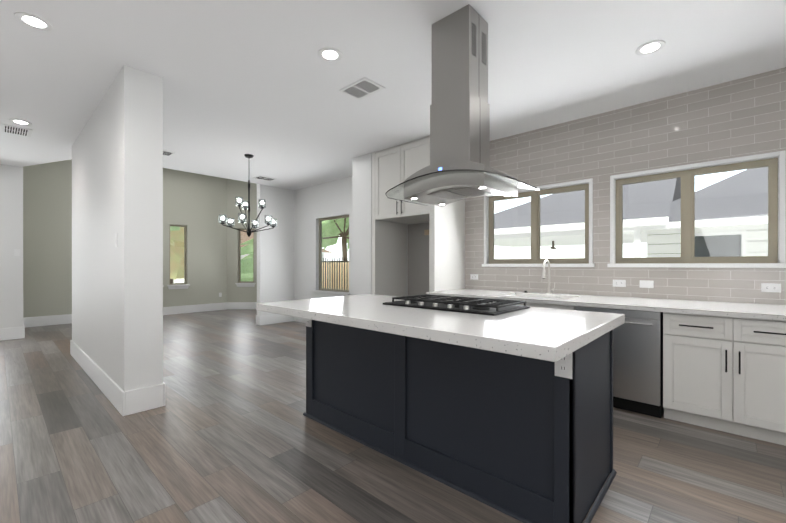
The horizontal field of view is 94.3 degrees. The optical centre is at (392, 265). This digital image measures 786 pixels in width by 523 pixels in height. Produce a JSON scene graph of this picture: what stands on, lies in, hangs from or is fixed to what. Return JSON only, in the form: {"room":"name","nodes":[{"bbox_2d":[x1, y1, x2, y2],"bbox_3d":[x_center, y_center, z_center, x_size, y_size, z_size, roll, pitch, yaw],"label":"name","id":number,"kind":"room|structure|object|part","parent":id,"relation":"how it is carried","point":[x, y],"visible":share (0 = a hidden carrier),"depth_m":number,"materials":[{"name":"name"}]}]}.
{"room":"kitchen and dining room","nodes":[
{"label":"kitchen and dining room","id":0,"kind":"room"},
{"bbox_2d":[0,164,22,328],"bbox_3d":[-7.416,-0.639,5.034,0.150,3.760,3.240,0,0,43],"label":"wall","id":1,"kind":"structure","parent":0,"point":[11,240],"depth_m":6.08,"materials":[{"name":"white paint"}]},
{"bbox_2d":[0,326,24,340],"bbox_3d":[-7.349,1.141,4.986,0.016,0.200,3.256,0,0,43],"label":"baseboard","id":2,"kind":"structure","parent":1,"relation":"attached to","point":[12,333],"depth_m":6.08,"materials":[{"name":"white wood"}]},
{"bbox_2d":[14,249,19,255],"bbox_3d":[-6.309,-0.210,6.123,0.012,0.115,0.070,0,0,43],"label":"thermostat","id":3,"kind":"object","parent":1,"relation":"attached to","point":[16,252],"visible":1,"depth_m":6.12,"materials":[{"name":"white plastic"}]},
{"bbox_2d":[72,65,162,391],"bbox_3d":[-3.251,-0.218,4.147,3.050,2.920,0.280,0,0,43],"label":"wall","id":4,"kind":"structure","parent":0,"point":[117,292],"depth_m":3.19,"materials":[{"name":"white paint"}]},
{"bbox_2d":[70,340,124,415],"bbox_3d":[-3.351,1.142,4.040,3.082,0.200,0.016,0,0,43],"label":"baseboard","id":5,"kind":"structure","parent":4,"relation":"attached to","point":[109,388],"depth_m":3.62,"materials":[{"name":"white wood"}]},
{"bbox_2d":[125,383,162,415],"bbox_3d":[-2.121,1.143,3.113,0.016,0.200,0.280,0,0,43],"label":"baseboard","id":6,"kind":"structure","parent":4,"relation":"attached to","point":[143,399],"depth_m":3.10,"materials":[{"name":"white wood"}]},
{"bbox_2d":[163,382,164,405],"bbox_3d":[-3.151,1.142,4.258,3.082,0.200,0.016,0,0,43],"label":"baseboard","id":7,"kind":"structure","parent":4,"relation":"attached to","point":[163,394],"depth_m":3.22,"materials":[{"name":"white wood"}]},
{"bbox_2d":[23,159,226,317],"bbox_3d":[-6.048,-0.643,8.718,0.150,3.760,4.040,0,0,43],"label":"wall","id":8,"kind":"structure","parent":0,"point":[195,204],"depth_m":7.75,"materials":[{"name":"grey paint"}]},
{"bbox_2d":[23,302,226,327],"bbox_3d":[-5.986,1.137,8.664,0.016,0.200,4.040,0,0,43],"label":"baseboard","id":9,"kind":"structure","parent":8,"relation":"attached to","point":[46,320],"depth_m":9.01,"materials":[{"name":"white"}]},
{"bbox_2d":[169,224,185,284],"bbox_3d":[-5.515,-0.264,9.322,0.050,1.520,0.410,0,0,43],"label":"dining window","id":10,"kind":"structure","parent":8,"relation":"in","point":[184,251],"depth_m":9.36,"materials":[{"name":"brown metal"}]},
{"bbox_2d":[167,284,189,288],"bbox_3d":[-5.430,0.551,9.245,0.050,0.110,0.510,0,0,43],"label":"sill","id":11,"kind":"structure","parent":8,"relation":"attached to","point":[185,286],"depth_m":9.24,"materials":[{"name":"white"}]},
{"bbox_2d":[227,179,256,301],"bbox_3d":[-4.157,-0.645,10.252,0.948,3.760,0.150,0,0,-2],"label":"wall","id":12,"kind":"structure","parent":0,"point":[236,188],"depth_m":10.17,"materials":[{"name":"grey paint"}]},
{"bbox_2d":[227,302,256,309],"bbox_3d":[-4.154,1.135,10.171,0.948,0.200,0.016,0,0,-2],"label":"baseboard","id":13,"kind":"structure","parent":12,"relation":"attached to","point":[240,305],"depth_m":10.16,"materials":[{"name":"white"}]},
{"bbox_2d":[235,283,255,286],"bbox_3d":[-4.107,0.550,10.155,0.540,0.110,0.050,0,0,-2],"label":"sill","id":14,"kind":"structure","parent":12,"relation":"attached to","point":[245,284],"depth_m":10.16,"materials":[{"name":"white"}]},
{"bbox_2d":[239,229,253,282],"bbox_3d":[-4.112,-0.265,10.269,0.440,1.520,0.050,0,0,-2],"label":"window","id":15,"kind":"structure","parent":12,"relation":"in","point":[240,260],"depth_m":10.26,"materials":[{"name":"brown metal"}]},
{"bbox_2d":[257,184,293,315],"bbox_3d":[-2.276,-0.642,8.096,0.150,3.760,1.500,0,0,43],"label":"wall","id":16,"kind":"structure","parent":0,"point":[275,264],"depth_m":7.75,"materials":[{"name":"white paint"}]},
{"bbox_2d":[256,315,259,324],"bbox_3d":[-2.789,1.138,7.540,0.150,0.200,0.016,0,0,43],"label":"baseboard","id":17,"kind":"structure","parent":16,"relation":"attached to","point":[257,319],"depth_m":7.54,"materials":[{"name":"white wood"}]},
{"bbox_2d":[260,314,293,324],"bbox_3d":[-2.457,1.138,7.778,0.016,0.200,0.816,0,0,43],"label":"baseboard","id":18,"kind":"structure","parent":16,"relation":"attached to","point":[271,319],"depth_m":7.71,"materials":[{"name":"white"}]},
{"bbox_2d":[352,153,371,294],"bbox_3d":[-0.230,-0.220,5.793,0.420,2.920,0.730,0,0,43],"label":"wall","id":19,"kind":"structure","parent":0,"point":[361,224],"depth_m":5.51,"materials":[{"name":"white paint"}]},
{"bbox_2d":[0,309,785,522],"bbox_3d":[-2.092,1.293,3.453,13.400,0.100,8.400,0,0,43],"label":"floor","id":20,"kind":"structure","parent":0,"point":[229,432],"depth_m":2.36,"materials":[{"name":"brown wood"}]},
{"bbox_2d":[372,136,464,296],"bbox_3d":[0.339,-0.208,5.247,1.138,2.897,0.760,0,0,43],"label":"cabinet enclosure","id":21,"kind":"object","parent":20,"relation":"on","point":[393,166],"visible":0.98,"depth_m":5.08,"materials":[{"name":"white wood"}]},
{"bbox_3d":[0.089,-0.789,4.983,0.090,0.190,0.034,0,0,43],"label":"handle","id":22,"kind":"part","parent":21,"relation":"part of","materials":[{"name":"black metal"}]},
{"bbox_2d":[303,318,617,522],"bbox_3d":[0.302,0.796,2.609,2.106,0.895,0.808,0,0,43],"label":"kitchen island","id":23,"kind":"object","parent":20,"relation":"on","point":[510,414],"depth_m":2.01,"materials":[{"name":"grey wood"}]},
{"bbox_2d":[256,294,623,361],"bbox_3d":[0.168,0.322,2.506,2.230,0.055,1.200,0,0,43],"label":"island countertop","id":24,"kind":"structure","parent":23,"relation":"on","point":[542,334],"depth_m":1.91,"materials":[{"name":"white stone"}]},
{"bbox_2d":[383,294,529,315],"bbox_3d":[0.429,0.269,2.606,0.900,0.048,0.520,0,0,43],"label":"gas cooktop","id":25,"kind":"object","parent":24,"relation":"in","point":[481,306],"visible":1,"depth_m":2.46,"materials":[{"name":"black metal"}]},
{"bbox_3d":[0.296,1.235,2.602,2.106,0.018,0.788,0,0,43],"label":"shoe moulding","id":26,"kind":"part","parent":23,"relation":"part of","materials":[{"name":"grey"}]},
{"bbox_2d":[517,303,581,309],"bbox_3d":[1.613,0.807,4.002,0.950,0.870,0.876,0,0,43],"label":"base cabinet","id":27,"kind":"object","parent":20,"relation":"on","point":[568,307],"depth_m":3.46,"materials":[{"name":"white"}]},
{"bbox_2d":[576,306,663,417],"bbox_3d":[2.177,0.810,3.426,0.632,0.866,0.922,0,0,43],"label":"dishwasher","id":28,"kind":"object","parent":20,"relation":"on","point":[637,361],"visible":0.5,"depth_m":3.02,"materials":[{"name":"silver metal"}]},
{"bbox_2d":[663,313,785,445],"bbox_3d":[2.776,0.808,2.936,0.886,0.870,0.876,0,0,43],"label":"base cabinet","id":29,"kind":"object","parent":20,"relation":"on","point":[724,366],"depth_m":2.66,"materials":[{"name":"white wood"}]},
{"bbox_2d":[426,289,785,320],"bbox_3d":[2.516,0.353,3.149,4.896,0.040,0.907,0,0,43],"label":"countertop","id":30,"kind":"structure","parent":29,"relation":"on","point":[699,308],"depth_m":3.17,"materials":[{"name":"white stone"}]},
{"bbox_2d":[489,302,575,309],"bbox_3d":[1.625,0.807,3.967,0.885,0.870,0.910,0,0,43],"label":"sink","id":31,"kind":"object","parent":30,"relation":"in","point":[555,305],"depth_m":3.48,"materials":[{"name":"silver metal"}]},
{"bbox_2d":[542,260,554,293],"bbox_3d":[1.777,0.134,4.167,0.097,0.396,0.218,0,0,43],"label":"gooseneck faucet","id":32,"kind":"object","parent":30,"relation":"on","point":[549,289],"visible":1,"depth_m":4.21,"materials":[{"name":"silver metal"}]},
{"bbox_3d":[2.444,0.616,2.622,0.610,0.316,0.034,0,0,43],"label":"cabinet handle","id":33,"kind":"part","parent":29,"relation":"part of","materials":[{"name":"black metal"}]},
{"bbox_2d":[0,0,785,189],"bbox_3d":[-1.728,-2.056,2.640,11.770,0.800,7.700,0,0,43],"label":"ceiling","id":34,"kind":"structure","parent":0,"point":[262,82],"depth_m":3.02,"materials":[{"name":"white paint"}]},
{"bbox_2d":[1,124,32,136],"bbox_3d":[-4.628,-1.654,4.486,0.360,0.010,0.260,0,0,43],"label":"ceiling vent","id":35,"kind":"object","parent":34,"relation":"in","point":[11,129],"visible":1,"depth_m":4.47,"materials":[{"name":"white metal"}]},
{"bbox_2d":[9,119,31,125],"bbox_3d":[-4.313,-1.653,4.223,0.190,0.010,0.190,0,0,43],"label":"recessed light","id":36,"kind":"object","parent":34,"relation":"in","point":[20,122],"visible":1,"depth_m":4.22,"materials":[{"name":"white plastic"}]},
{"bbox_2d":[14,12,52,30],"bbox_3d":[-2.439,-1.651,2.479,0.190,0.010,0.190,0,0,43],"label":"recessed light","id":37,"kind":"object","parent":34,"relation":"in","point":[33,21],"visible":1,"depth_m":2.47,"materials":[{"name":"white plastic"}]},
{"bbox_2d":[163,150,174,156],"bbox_3d":[-3.420,-1.655,5.331,0.260,0.010,0.360,0,0,43],"label":"ceiling vent","id":38,"kind":"object","parent":34,"relation":"in","point":[167,153],"visible":0.35,"depth_m":5.39,"materials":[{"name":"white metal"}]},
{"bbox_2d":[219,154,276,236],"bbox_3d":[-2.174,-1.040,5.506,0.803,1.240,0.837,0,0,43],"label":"chandelier","id":39,"kind":"object","parent":34,"relation":"hanging from","point":[242,217],"visible":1,"depth_m":5.49,"materials":[{"name":"black metal"}]},
{"bbox_2d":[253,175,275,180],"bbox_3d":[-2.450,-1.656,6.966,0.260,0.010,0.360,0,0,43],"label":"ceiling vent","id":40,"kind":"object","parent":34,"relation":"in","point":[264,178],"visible":1,"depth_m":6.96,"materials":[{"name":"white metal"}]},
{"bbox_2d":[318,47,341,61],"bbox_3d":[-0.495,-1.651,2.868,0.190,0.010,0.190,0,0,43],"label":"recessed light","id":41,"kind":"object","parent":34,"relation":"in","point":[328,54],"visible":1,"depth_m":2.86,"materials":[{"name":"white plastic"}]},
{"bbox_2d":[339,77,384,99],"bbox_3d":[-0.293,-1.652,3.429,0.360,0.010,0.260,0,0,43],"label":"ceiling vent","id":42,"kind":"object","parent":34,"relation":"in","point":[362,88],"visible":1,"depth_m":3.41,"materials":[{"name":"white metal"}]},
{"bbox_2d":[385,4,539,206],"bbox_3d":[0.458,-1.059,2.503,0.920,1.194,0.620,0,0,43],"label":"range hood","id":43,"kind":"object","parent":34,"relation":"hanging from","point":[458,168],"visible":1,"depth_m":2.39,"materials":[{"name":"silver metal"}]},
{"bbox_2d":[635,40,665,55],"bbox_3d":[1.958,-1.651,2.776,0.190,0.010,0.190,0,0,43],"label":"recessed light","id":44,"kind":"object","parent":34,"relation":"in","point":[651,47],"visible":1,"depth_m":2.77,"materials":[{"name":"white plastic"}]},
{"bbox_2d":[294,155,779,304],"bbox_3d":[1.457,-0.639,4.844,9.750,3.760,0.150,0,0,43],"label":"wall","id":45,"kind":"structure","parent":0,"point":[313,204],"depth_m":7.59,"materials":[{"name":"white paint"}]},
{"bbox_2d":[294,317,305,322],"bbox_3d":[-1.168,1.139,7.139,2.780,0.200,0.016,0,0,43],"label":"baseboard","id":46,"kind":"structure","parent":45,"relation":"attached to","point":[297,319],"depth_m":7.91,"materials":[{"name":"white wood"}]},
{"bbox_2d":[313,290,349,294],"bbox_3d":[-1.202,0.533,7.198,1.130,0.030,0.115,0,0,43],"label":"window sill","id":47,"kind":"structure","parent":45,"relation":"attached to","point":[347,293],"depth_m":7.17,"materials":[{"name":"white"}]},
{"bbox_2d":[319,215,348,291],"bbox_3d":[-1.143,-0.222,7.261,1.050,1.480,0.050,0,0,43],"label":"window","id":48,"kind":"structure","parent":45,"relation":"in","point":[321,251],"depth_m":7.41,"materials":[{"name":"brown metal"}]},
{"bbox_2d":[408,222,428,297],"bbox_3d":[0.593,0.294,5.533,0.970,1.893,0.002,0,0,43],"label":"wall panel","id":49,"kind":"object","parent":45,"relation":"attached to","point":[418,261],"visible":0.21,"depth_m":5.71,"materials":[{"name":"grey paint"}]},
{"bbox_2d":[482,178,594,266],"bbox_3d":[1.751,-0.471,4.521,1.370,0.985,0.140,0,0,43],"label":"kitchen window","id":50,"kind":"structure","parent":45,"relation":"in","point":[535,241],"depth_m":4.51,"materials":[{"name":"brown metal"}]},
{"bbox_2d":[465,67,785,304],"bbox_3d":[3.007,-0.662,3.316,5.400,1.990,0.008,0,0,43],"label":"tile backsplash","id":51,"kind":"structure","parent":45,"relation":"attached to","point":[745,116],"depth_m":3.74,"materials":[{"name":"grey tile"}]},
{"bbox_2d":[470,274,477,279],"bbox_3d":[1.121,0.161,5.033,0.118,0.075,0.010,0,0,43],"label":"outlet","id":52,"kind":"object","parent":51,"relation":"attached to","point":[474,276],"visible":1,"depth_m":5.03,"materials":[{"name":"white plastic"}]},
{"bbox_2d":[613,280,625,286],"bbox_3d":[2.397,0.192,3.864,0.118,0.075,0.010,0,0,43],"label":"outlet","id":53,"kind":"object","parent":51,"relation":"attached to","point":[619,283],"visible":1,"depth_m":3.86,"materials":[{"name":"white plastic"}]},
{"bbox_2d":[639,280,653,287],"bbox_3d":[2.573,0.193,3.701,0.118,0.075,0.012,0,0,43],"label":"light switch","id":54,"kind":"object","parent":51,"relation":"attached to","point":[646,284],"visible":1,"depth_m":3.70,"materials":[{"name":"white plastic"}]},
{"bbox_2d":[761,283,780,292],"bbox_3d":[3.222,0.193,3.108,0.118,0.075,0.010,0,0,43],"label":"outlet","id":55,"kind":"object","parent":51,"relation":"attached to","point":[769,287],"visible":1,"depth_m":3.11,"materials":[{"name":"white plastic"}]},
{"bbox_2d":[607,150,785,267],"bbox_3d":[2.842,-0.470,3.521,1.330,0.985,0.140,0,0,43],"label":"kitchen window","id":56,"kind":"structure","parent":45,"relation":"in","point":[687,213],"depth_m":3.47,"materials":[{"name":"brown metal"}]},
{"label":"outside","id":57,"kind":"structure","parent":0,"visible":0},
{"bbox_3d":[-0.277,1.785,10.539,65.000,0.200,65.000,0,0,43],"label":"ground","id":58,"kind":"structure","parent":57,"visible":0},
{"bbox_2d":[170,226,179,230],"bbox_3d":[-9.171,-2.093,11.067,6.581,7.573,6.991,0,0,43],"label":"tree","id":59,"kind":"object","parent":58,"relation":"on","point":[173,228],"depth_m":10.29,"materials":[{"name":"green plant"}]},
{"bbox_2d":[170,227,183,282],"bbox_3d":[-7.460,-0.774,11.346,4.357,4.938,3.953,0,0,43],"label":"tree","id":60,"kind":"object","parent":58,"relation":"on","point":[177,238],"depth_m":10.68,"materials":[{"name":"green plant"}]},
{"bbox_2d":[241,258,252,280],"bbox_3d":[-6.111,0.832,11.581,4.645,2.234,20.209,0,0,43],"label":"bushes","id":61,"kind":"object","parent":58,"relation":"on","point":[249,264],"depth_m":13.05,"materials":[{"name":"green plant"}]},
{"bbox_2d":[173,230,332,282],"bbox_3d":[-9.341,-0.554,22.847,7.800,4.450,7.900,0,0,43],"label":"house","id":62,"kind":"structure","parent":58,"relation":"on","point":[243,240],"depth_m":20.74,"materials":[{"name":"white"}]},
{"bbox_2d":[241,217,348,260],"bbox_3d":[-3.320,-1.708,15.271,10.912,6.787,7.892,0,0,43],"label":"oak tree","id":63,"kind":"object","parent":58,"relation":"on","point":[343,235],"depth_m":16.12,"materials":[{"name":"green plant"}]},
{"bbox_2d":[322,258,348,289],"bbox_3d":[-2.783,0.698,12.170,11.100,1.970,0.900,0,0,43],"label":"fence","id":64,"kind":"object","parent":58,"relation":"on","point":[340,268],"depth_m":11.59,"materials":[{"name":"brown wood"}]},
{"bbox_2d":[494,178,680,257],"bbox_3d":[4.333,-0.389,9.499,5.000,4.150,4.700,0,0,43],"label":"neighboring house","id":65,"kind":"structure","parent":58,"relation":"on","point":[665,192],"depth_m":7.60,"materials":[{"name":"grey"}]},
{"bbox_2d":[623,167,767,256],"bbox_3d":[11.198,-0.810,6.258,11.200,5.000,8.700,0,0,43],"label":"neighbor house","id":66,"kind":"structure","parent":58,"relation":"on","point":[763,199],"depth_m":6.27,"materials":[{"name":"white"}]}
]}

